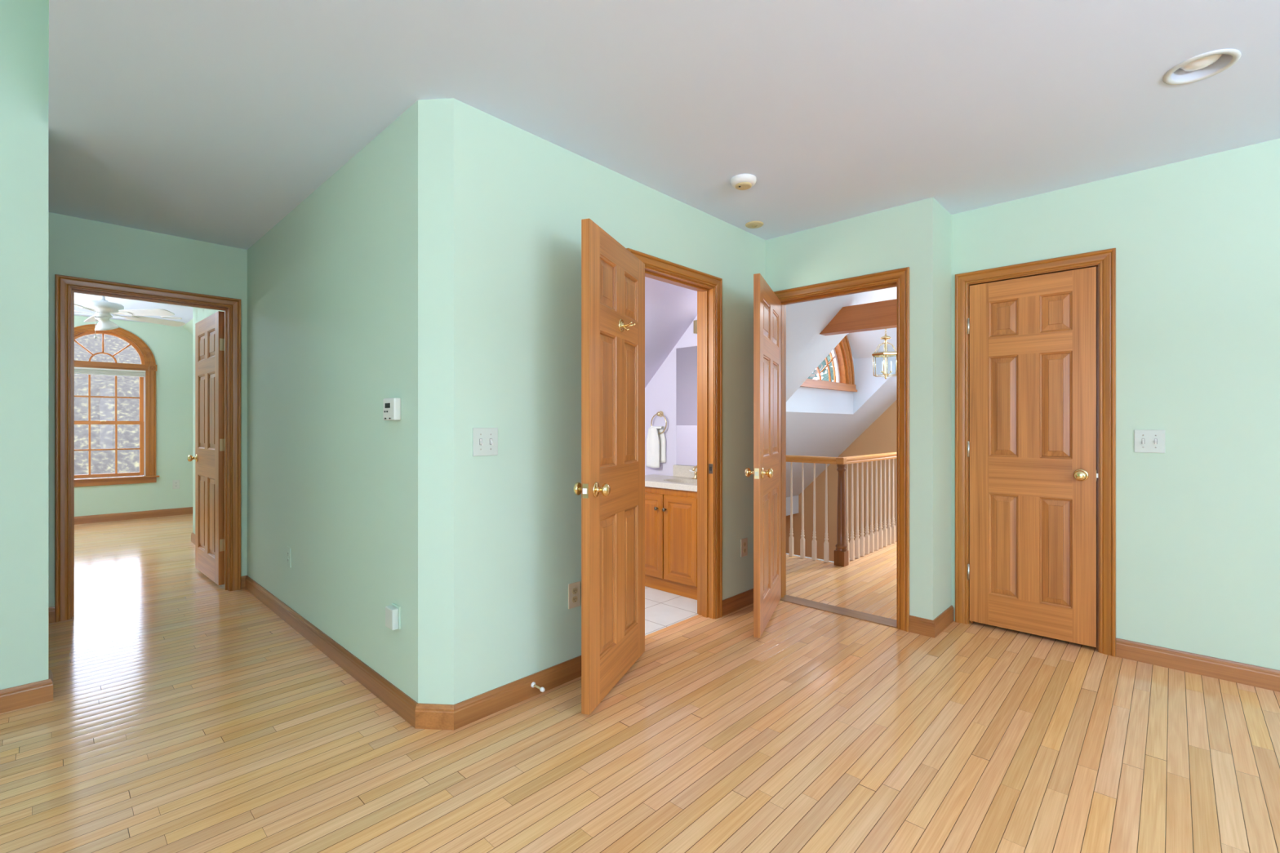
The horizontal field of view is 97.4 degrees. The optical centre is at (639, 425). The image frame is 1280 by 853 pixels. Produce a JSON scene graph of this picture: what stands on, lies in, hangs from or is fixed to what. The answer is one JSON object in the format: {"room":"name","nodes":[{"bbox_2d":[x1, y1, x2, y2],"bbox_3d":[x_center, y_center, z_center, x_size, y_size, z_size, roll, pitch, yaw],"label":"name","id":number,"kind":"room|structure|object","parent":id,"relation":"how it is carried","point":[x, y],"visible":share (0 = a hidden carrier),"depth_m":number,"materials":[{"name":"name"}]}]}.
{"room":"empty bedroom","nodes":[
{"label":"empty bedroom","id":0,"kind":"room"},
{"bbox_2d":[0,0,48,689],"bbox_3d":[-3.477,-0.470,1.507,0.120,3.300,2.605,0,0,43],"label":"wall","id":1,"kind":"structure","parent":0,"point":[24,24],"depth_m":2.36,"materials":[{"name":"green paint"}]},
{"bbox_2d":[0,670,53,713],"bbox_3d":[-3.472,1.134,1.512,0.148,0.092,2.619,0,0,43],"label":"baseboard","id":2,"kind":"structure","parent":1,"relation":"attached to","point":[24,695],"depth_m":2.36,"materials":[{"name":"brown wood"}]},
{"bbox_2d":[48,0,48,93],"bbox_3d":[-0.028,-1.748,0.102,6.820,0.745,0.100,0,0,43],"label":"wall","id":3,"kind":"structure","parent":0,"point":[48,0],"depth_m":2.33,"materials":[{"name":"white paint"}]},
{"bbox_2d":[48,212,247,607],"bbox_3d":[-4.091,-0.048,2.858,0.120,2.455,3.720,0,0,43],"label":"wall","id":4,"kind":"structure","parent":0,"point":[78,247],"depth_m":3.65,"materials":[{"name":"green paint"}]},
{"bbox_2d":[48,606,54,623],"bbox_3d":[-4.416,1.134,2.417,0.014,0.092,2.634,0,0,43],"label":"baseboard","id":5,"kind":"structure","parent":4,"relation":"attached to","point":[51,610],"depth_m":3.36,"materials":[{"name":"brown wood"}]},
{"bbox_2d":[54,274,240,622],"bbox_3d":[-3.240,0.137,3.756,0.159,2.087,0.927,0,0,43],"label":"door frame","id":6,"kind":"structure","parent":4,"relation":"attached to","point":[65,286],"depth_m":3.46,"materials":[{"name":"brown wood"}]},
{"bbox_2d":[186,311,224,585],"bbox_3d":[-3.323,0.165,4.335,0.785,1.986,0.155,0,0,42],"label":"door","id":7,"kind":"structure","parent":4,"relation":"in","point":[209,458],"depth_m":4.25,"materials":[{"name":"brown wood"}]},
{"bbox_2d":[182,319,192,333],"bbox_3d":[-4.046,-0.115,6.267,4.505,2.590,1.068,0,0,43],"label":"wall","id":8,"kind":"structure","parent":0,"point":[188,326],"depth_m":7.29,"materials":[{"name":"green paint"}]},
{"bbox_2d":[74,315,192,516],"bbox_3d":[-7.083,-0.065,6.424,0.120,2.490,5.020,0,0,43],"label":"wall","id":9,"kind":"structure","parent":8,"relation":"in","point":[171,347],"depth_m":7.30,"materials":[{"name":"green paint"}]},
{"bbox_2d":[74,367,145,377],"bbox_3d":[-6.575,-0.656,6.887,0.036,0.082,0.780,0,0,43],"label":"window shade","id":10,"kind":"object","parent":9,"relation":"attached to","point":[83,371],"visible":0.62,"depth_m":6.92,"materials":[{"name":"white plastic"}]},
{"bbox_2d":[74,324,159,487],"bbox_3d":[-6.591,-0.253,6.903,0.155,1.971,1.042,0,0,43],"label":"window","id":11,"kind":"structure","parent":9,"relation":"attached to","point":[147,422],"depth_m":7.08,"materials":[{"name":"brown wood"}]},
{"bbox_2d":[74,333,131,362],"bbox_3d":[-6.608,-0.968,6.918,0.018,0.390,0.564,0,0,43],"label":"grille","id":12,"kind":"object","parent":11,"relation":"attached to","point":[78,335],"depth_m":6.91,"materials":[{"name":"brown wood"}]},
{"bbox_2d":[74,374,139,421],"bbox_3d":[-6.622,-0.355,6.932,0.018,0.681,0.680,0,0,43],"label":"grille","id":13,"kind":"object","parent":11,"relation":"attached to","point":[89,396],"depth_m":6.87,"materials":[{"name":"brown wood"}]},
{"bbox_2d":[74,424,139,474],"bbox_3d":[-6.598,0.293,6.909,0.018,0.683,0.680,0,0,43],"label":"grille","id":14,"kind":"object","parent":11,"relation":"attached to","point":[116,449],"depth_m":6.98,"materials":[{"name":"brown wood"}]},
{"bbox_2d":[74,506,192,524],"bbox_3d":[-5.398,1.134,4.840,4.505,0.092,4.800,0,0,43],"label":"baseboard","id":15,"kind":"structure","parent":9,"relation":"attached to","point":[180,511],"depth_m":7.06,"materials":[{"name":"brown wood"}]},
{"bbox_2d":[172,480,179,488],"bbox_3d":[-6.089,0.775,7.380,0.008,0.116,0.072,0,0,43],"label":"wall outlet","id":16,"kind":"object","parent":9,"relation":"attached to","point":[175,483],"visible":1,"depth_m":7.37,"materials":[{"name":"white plastic"}]},
{"bbox_2d":[192,100,417,702],"bbox_3d":[-2.656,-0.065,4.005,5.075,2.490,0.160,0,0,43],"label":"wall","id":17,"kind":"structure","parent":0,"point":[332,286],"depth_m":2.76,"materials":[{"name":"green paint"}]},
{"bbox_2d":[191,532,195,544],"bbox_3d":[-3.729,1.134,5.027,2.139,0.092,0.154,0,0,43],"label":"baseboard","id":18,"kind":"structure","parent":17,"relation":"attached to","point":[193,535],"depth_m":5.62,"materials":[{"name":"brown wood"}]},
{"bbox_2d":[286,546,291,567],"bbox_3d":[-2.102,0.788,3.364,0.072,0.116,0.008,0,0,43],"label":"wall outlet","id":19,"kind":"object","parent":17,"relation":"attached to","point":[288,549],"visible":1,"depth_m":3.35,"materials":[{"name":"white plastic"}]},
{"bbox_2d":[382,397,400,420],"bbox_3d":[-1.030,-0.067,2.332,0.112,0.092,0.032,0,0,43],"label":"thermostat","id":20,"kind":"object","parent":17,"relation":"attached to","point":[391,406],"visible":1,"depth_m":2.30,"materials":[{"name":"white plastic"}]},
{"bbox_2d":[385,603,400,630],"bbox_3d":[-1.021,0.791,2.322,0.076,0.092,0.034,0,0,43],"label":"box","id":21,"kind":"object","parent":17,"relation":"attached to","point":[393,612],"visible":1,"depth_m":2.30,"materials":[{"name":"white paint"}]},
{"bbox_2d":[240,575,581,730],"bbox_3d":[-1.469,1.134,3.461,2.856,0.092,1.080,0,0,43],"label":"baseboard","id":22,"kind":"structure","parent":17,"relation":"attached to","point":[420,716],"depth_m":2.43,"materials":[{"name":"brown wood"}]},
{"bbox_2d":[530,681,545,692],"bbox_3d":[-0.437,1.128,2.419,0.076,0.024,0.024,0,0,43],"label":"door stop","id":23,"kind":"object","parent":22,"relation":"attached to","point":[533,685],"visible":1,"depth_m":2.42,"materials":[{"name":"white metal"}]},
{"bbox_2d":[417,97,453,704],"bbox_3d":[-0.787,-0.048,2.206,0.112,2.455,0.120,0,0,43],"label":"wall","id":24,"kind":"structure","parent":0,"point":[435,116],"depth_m":2.19,"materials":[{"name":"green paint"}]},
{"bbox_2d":[453,98,765,704],"bbox_3d":[0.067,-0.048,3.114,0.120,2.455,2.433,0,0,43],"label":"wall","id":25,"kind":"structure","parent":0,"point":[522,198],"depth_m":2.46,"materials":[{"name":"green paint"}]},
{"bbox_2d":[472,427,497,456],"bbox_3d":[-0.624,0.067,2.283,0.019,0.114,0.114,0,0,43],"label":"light switch","id":26,"kind":"object","parent":25,"relation":"attached to","point":[485,440],"visible":1,"depth_m":2.28,"materials":[{"name":"white plastic"}]},
{"bbox_2d":[568,581,580,608],"bbox_3d":[-0.306,0.793,2.627,0.008,0.116,0.072,0,0,43],"label":"wall outlet","id":27,"kind":"object","parent":25,"relation":"attached to","point":[574,588],"visible":1,"depth_m":2.62,"materials":[{"name":"beige plastic"}]},
{"bbox_2d":[572,587,577,594],"bbox_3d":[-0.304,0.773,2.625,0.003,0.027,0.033,0,0,43],"label":"receptacle","id":28,"kind":"object","parent":27,"relation":"attached to","point":[575,590],"depth_m":2.62,"materials":[{"name":"beige plastic"}]},
{"bbox_2d":[572,595,577,602],"bbox_3d":[-0.304,0.812,2.625,0.003,0.027,0.033,0,0,43],"label":"receptacle","id":29,"kind":"object","parent":27,"relation":"attached to","point":[575,598],"depth_m":2.62,"materials":[{"name":"beige plastic"}]},
{"bbox_2d":[573,217,644,715],"bbox_3d":[-0.103,0.165,2.570,0.159,1.986,0.696,0,0,20],"label":"door","id":30,"kind":"structure","parent":25,"relation":"in","point":[611,488],"depth_m":2.45,"materials":[{"name":"brown wood"}]},
{"bbox_2d":[626,248,722,618],"bbox_3d":[0.169,0.137,3.220,0.159,2.087,0.825,0,0,43],"label":"door frame","id":31,"kind":"structure","parent":25,"relation":"attached to","point":[708,287],"depth_m":3.45,"materials":[{"name":"brown wood"}]},
{"bbox_2d":[722,588,753,616],"bbox_3d":[0.681,1.134,3.664,0.014,0.092,0.525,0,0,43],"label":"baseboard","id":32,"kind":"structure","parent":25,"relation":"attached to","point":[740,601],"depth_m":3.60,"materials":[{"name":"brown wood"}]},
{"bbox_2d":[741,537,747,557],"bbox_3d":[0.680,0.796,3.667,0.008,0.116,0.072,0,0,43],"label":"wall outlet","id":33,"kind":"object","parent":25,"relation":"attached to","point":[744,541],"visible":1,"depth_m":3.66,"materials":[{"name":"beige plastic"}]},
{"bbox_2d":[0,514,1279,852],"bbox_3d":[-0.109,1.229,4.450,12.920,0.102,11.750,0,0,43],"label":"floor","id":34,"kind":"structure","parent":0,"point":[184,714],"depth_m":2.08,"materials":[{"name":"brown wood"}]},
{"bbox_2d":[644,486,697,599],"bbox_3d":[0.271,0.810,4.124,0.920,0.734,0.457,0,0,43],"label":"vanity cabinet","id":35,"kind":"object","parent":34,"relation":"on","point":[670,514],"visible":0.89,"depth_m":3.91,"materials":[{"name":"brown wood"}]},
{"bbox_2d":[644,464,697,491],"bbox_3d":[0.288,0.419,4.133,0.928,0.215,0.441,0,0,43],"label":"countertop","id":36,"kind":"structure","parent":35,"relation":"on","point":[682,480],"depth_m":4.21,"materials":[{"name":"stone"}]},
{"bbox_2d":[663,478,697,483],"bbox_3d":[0.347,0.465,4.066,0.410,0.125,0.270,0,0,43],"label":"basin","id":37,"kind":"object","parent":36,"relation":"in","point":[668,480],"depth_m":4.22,"materials":[{"name":"ceramic"}]},
{"bbox_2d":[688,465,697,479],"bbox_3d":[0.451,0.346,4.174,0.149,0.110,0.161,0,0,-6],"label":"faucet","id":38,"kind":"object","parent":36,"relation":"on","point":[695,467],"visible":0.42,"depth_m":4.21,"materials":[{"name":"gold metal"}]},
{"bbox_2d":[779,595,896,628],"bbox_3d":[1.252,1.177,3.583,0.779,0.006,0.126,0,0,43],"label":"threshold","id":39,"kind":"object","parent":34,"relation":"on","point":[805,602],"visible":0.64,"depth_m":3.56,"materials":[{"name":"brown wood"}]},
{"bbox_2d":[786,452,896,566],"bbox_3d":[2.027,0.725,5.713,0.948,0.911,1.948,0,0,43],"label":"stair railing","id":40,"kind":"object","parent":34,"relation":"on","point":[845,551],"visible":0.76,"depth_m":4.98,"materials":[{"name":"brown wood"}]},
{"bbox_2d":[48,0,1279,326],"bbox_3d":[-1.674,-1.343,2.813,12.940,0.135,7.220,0,0,43],"label":"ceiling","id":41,"kind":"structure","parent":0,"point":[208,121],"depth_m":2.16,"materials":[{"name":"white paint"}]},
{"bbox_2d":[74,296,185,338],"bbox_3d":[-5.016,-1.052,5.236,1.237,0.515,1.270,0,0,43],"label":"ceiling fan","id":42,"kind":"object","parent":41,"relation":"hanging from","point":[103,308],"visible":0.85,"depth_m":5.19,"materials":[{"name":"white metal"}]},
{"bbox_2d":[160,315,182,319],"bbox_3d":[-5.694,-1.307,6.829,0.200,0.006,0.200,0,0,43],"label":"recessed light","id":43,"kind":"object","parent":41,"relation":"in","point":[163,317],"visible":1,"depth_m":6.83,"materials":[{"name":"white ceramic"}]},
{"bbox_2d":[730,173,756,190],"bbox_3d":[0.536,-1.254,2.914,0.134,0.042,0.134,0,0,43],"label":"smoke detector","id":44,"kind":"object","parent":41,"relation":"attached to","point":[742,181],"visible":1,"depth_m":2.88,"materials":[{"name":"white plastic"}]},
{"bbox_2d":[745,221,763,228],"bbox_3d":[0.724,-1.268,3.560,0.114,0.014,0.114,0,0,43],"label":"ceiling sensor","id":45,"kind":"object","parent":41,"relation":"attached to","point":[752,224],"visible":1,"depth_m":3.54,"materials":[{"name":"beige plastic"}]},
{"bbox_2d":[1162,48,1241,84],"bbox_3d":[1.995,-1.317,2.000,0.198,0.097,0.198,0,0,43],"label":"recessed light","id":46,"kind":"object","parent":41,"relation":"in","point":[1207,64],"visible":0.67,"depth_m":2.01,"materials":[{"name":"grey metal"}]},
{"bbox_2d":[644,276,697,387],"bbox_3d":[-0.507,-0.698,3.608,1.301,1.395,2.300,0,0,43],"label":"ceiling","id":47,"kind":"structure","parent":0,"point":[670,309],"depth_m":4.15,"materials":[{"name":"white paint"}]},
{"bbox_2d":[644,315,697,475],"bbox_3d":[0.300,-0.120,4.498,1.447,2.600,0.103,0,0,43],"label":"wall","id":48,"kind":"structure","parent":0,"point":[660,391],"depth_m":4.51,"materials":[{"name":"purple paint"}]},
{"bbox_2d":[650,410,666,434],"bbox_3d":[0.157,-0.023,4.534,0.169,0.188,0.042,0,0,43],"label":"towel ring","id":49,"kind":"object","parent":48,"relation":"attached to","point":[660,414],"visible":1,"depth_m":4.52,"materials":[{"name":"gold metal"}]},
{"bbox_2d":[646,426,666,467],"bbox_3d":[0.129,0.175,4.546,0.173,0.337,0.060,0,0,43],"label":"towel","id":50,"kind":"object","parent":49,"relation":"hanging from","point":[655,442],"visible":1,"depth_m":4.53,"materials":[{"name":"white fabric"}]},
{"bbox_2d":[673,464,697,477],"bbox_3d":[0.518,0.357,4.205,0.692,0.090,0.021,0,0,43],"label":"backsplash","id":51,"kind":"structure","parent":48,"relation":"attached to","point":[682,471],"depth_m":4.36,"materials":[{"name":"stone"}]},
{"bbox_2d":[675,346,697,466],"bbox_3d":[0.528,-0.148,4.207,0.662,0.917,0.006,0,0,43],"label":"mirror","id":52,"kind":"object","parent":48,"relation":"attached to","point":[686,357],"visible":0.36,"depth_m":4.36,"materials":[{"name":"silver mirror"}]},
{"bbox_2d":[693,320,697,333],"bbox_3d":[0.577,-0.750,4.069,0.540,0.100,0.140,0,0,43],"label":"vanity light","id":53,"kind":"object","parent":48,"relation":"attached to","point":[695,322],"visible":0.08,"depth_m":4.27,"materials":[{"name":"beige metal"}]},
{"bbox_2d":[786,495,798,515],"bbox_3d":[0.583,2.380,8.095,0.810,2.800,5.507,0,0,43],"label":"wall","id":54,"kind":"structure","parent":0,"point":[795,499],"depth_m":9.67,"materials":[{"name":"white paint"}]},
{"bbox_2d":[786,286,896,497],"bbox_3d":[2.094,-0.451,6.732,4.178,4.234,5.607,0,0,43],"label":"ceiling","id":55,"kind":"structure","parent":0,"point":[807,433],"depth_m":7.18,"materials":[{"name":"white paint"}]},
{"bbox_2d":[819,298,896,335],"bbox_3d":[2.393,-1.032,5.155,1.517,0.237,0.140,0,0,43],"label":"beam","id":56,"kind":"structure","parent":55,"relation":"attached to","point":[879,315],"depth_m":5.32,"materials":[{"name":"brown wood"}]},
{"bbox_2d":[871,328,896,378],"bbox_3d":[2.819,-1.143,6.449,0.297,1.226,0.305,0,0,43],"label":"hanging lantern","id":57,"kind":"object","parent":55,"relation":"hanging from","point":[885,354],"visible":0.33,"depth_m":6.44,"materials":[{"name":"gold metal"}]},
{"bbox_2d":[786,400,896,561],"bbox_3d":[3.868,0.586,8.858,4.628,6.387,0.120,0,0,43],"label":"wall","id":58,"kind":"structure","parent":0,"point":[880,437],"depth_m":9.19,"materials":[{"name":"brown paint"}]},
{"bbox_2d":[786,553,834,562],"bbox_3d":[2.653,1.288,6.913,1.540,0.224,4.375,0,0,43],"label":"trim","id":59,"kind":"structure","parent":58,"relation":"attached to","point":[786,553],"depth_m":4.99,"materials":[{"name":"white paint"}]},
{"bbox_2d":[786,327,896,413],"bbox_3d":[2.972,-1.143,6.705,2.038,1.960,2.292,0,0,43],"label":"wall","id":60,"kind":"structure","parent":0,"point":[863,344],"depth_m":7.75,"materials":[{"name":"white paint"}]},
{"bbox_2d":[800,335,857,391],"bbox_3d":[2.267,-1.052,7.289,0.192,1.145,2.244,0,0,43],"label":"window","id":61,"kind":"structure","parent":60,"relation":"in","point":[841,356],"depth_m":7.83,"materials":[{"name":"brown wood"}]},
{"bbox_2d":[765,196,939,620],"bbox_3d":[1.292,-0.048,3.547,1.061,2.455,0.120,0,0,43],"label":"wall","id":62,"kind":"structure","parent":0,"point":[906,235],"depth_m":3.21,"materials":[{"name":"green paint"}]},
{"bbox_2d":[744,273,781,638],"bbox_3d":[0.784,0.165,3.424,0.155,1.986,0.792,0,0,22],"label":"door","id":63,"kind":"structure","parent":62,"relation":"in","point":[766,472],"depth_m":3.26,"materials":[{"name":"brown wood"}]},
{"bbox_2d":[773,266,909,631],"bbox_3d":[1.253,0.137,3.583,0.921,2.087,0.159,0,0,43],"label":"door frame","id":64,"kind":"structure","parent":62,"relation":"attached to","point":[899,277],"depth_m":3.26,"materials":[{"name":"brown wood"}]},
{"bbox_2d":[939,204,951,614],"bbox_3d":[3.584,-0.720,5.251,0.078,3.800,5.507,0,0,43],"label":"wall","id":65,"kind":"structure","parent":0,"point":[945,217],"depth_m":3.30,"materials":[{"name":"green paint"}]},
{"bbox_2d":[908,605,954,638],"bbox_3d":[1.715,1.134,3.302,0.137,0.092,0.375,0,0,43],"label":"baseboard","id":66,"kind":"structure","parent":65,"relation":"attached to","point":[929,628],"depth_m":3.19,"materials":[{"name":"brown wood"}]},
{"bbox_2d":[951,137,1279,670],"bbox_3d":[3.440,-0.048,2.010,4.172,2.455,0.120,0,0,43],"label":"wall","id":67,"kind":"structure","parent":0,"point":[1196,241],"depth_m":2.70,"materials":[{"name":"green paint"}]},
{"bbox_2d":[967,266,1097,647],"bbox_3d":[2.178,0.165,3.145,0.605,1.986,0.155,0,0,43],"label":"door","id":68,"kind":"structure","parent":67,"relation":"in","point":[1032,446],"depth_m":3.12,"materials":[{"name":"brown wood"}]},
{"bbox_2d":[955,248,1115,657],"bbox_3d":[2.203,0.137,3.168,0.739,2.087,0.138,0,0,43],"label":"door frame","id":69,"kind":"structure","parent":67,"relation":"attached to","point":[1104,260],"depth_m":2.96,"materials":[{"name":"brown wood"}]},
{"bbox_2d":[1133,430,1164,453],"bbox_3d":[2.522,0.079,2.784,0.114,0.114,0.019,0,0,43],"label":"light switch","id":70,"kind":"object","parent":67,"relation":"attached to","point":[1144,441],"visible":1,"depth_m":2.79,"materials":[{"name":"white plastic"}]},
{"bbox_2d":[1115,638,1279,692],"bbox_3d":[3.670,1.134,1.700,3.411,0.092,0.014,0,0,43],"label":"baseboard","id":71,"kind":"structure","parent":67,"relation":"attached to","point":[1259,677],"depth_m":2.66,"materials":[{"name":"brown wood"}]},
{"label":"outside","id":72,"kind":"structure","parent":0,"visible":0},
{"bbox_2d":[74,333,142,479],"bbox_3d":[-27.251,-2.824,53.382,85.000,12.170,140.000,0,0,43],"label":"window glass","id":73,"kind":"object","parent":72,"point":[102,436],"visible":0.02,"depth_m":24.96,"materials":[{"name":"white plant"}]},
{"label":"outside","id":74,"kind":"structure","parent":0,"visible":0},
{"bbox_2d":[807,354,834,382],"bbox_3d":[3.803,-1.041,13.618,4.501,7.854,4.482,0,0,43],"label":"tree","id":75,"kind":"object","parent":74,"point":[823,364],"visible":0.02,"depth_m":12.71,"materials":[{"name":"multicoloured plant"}]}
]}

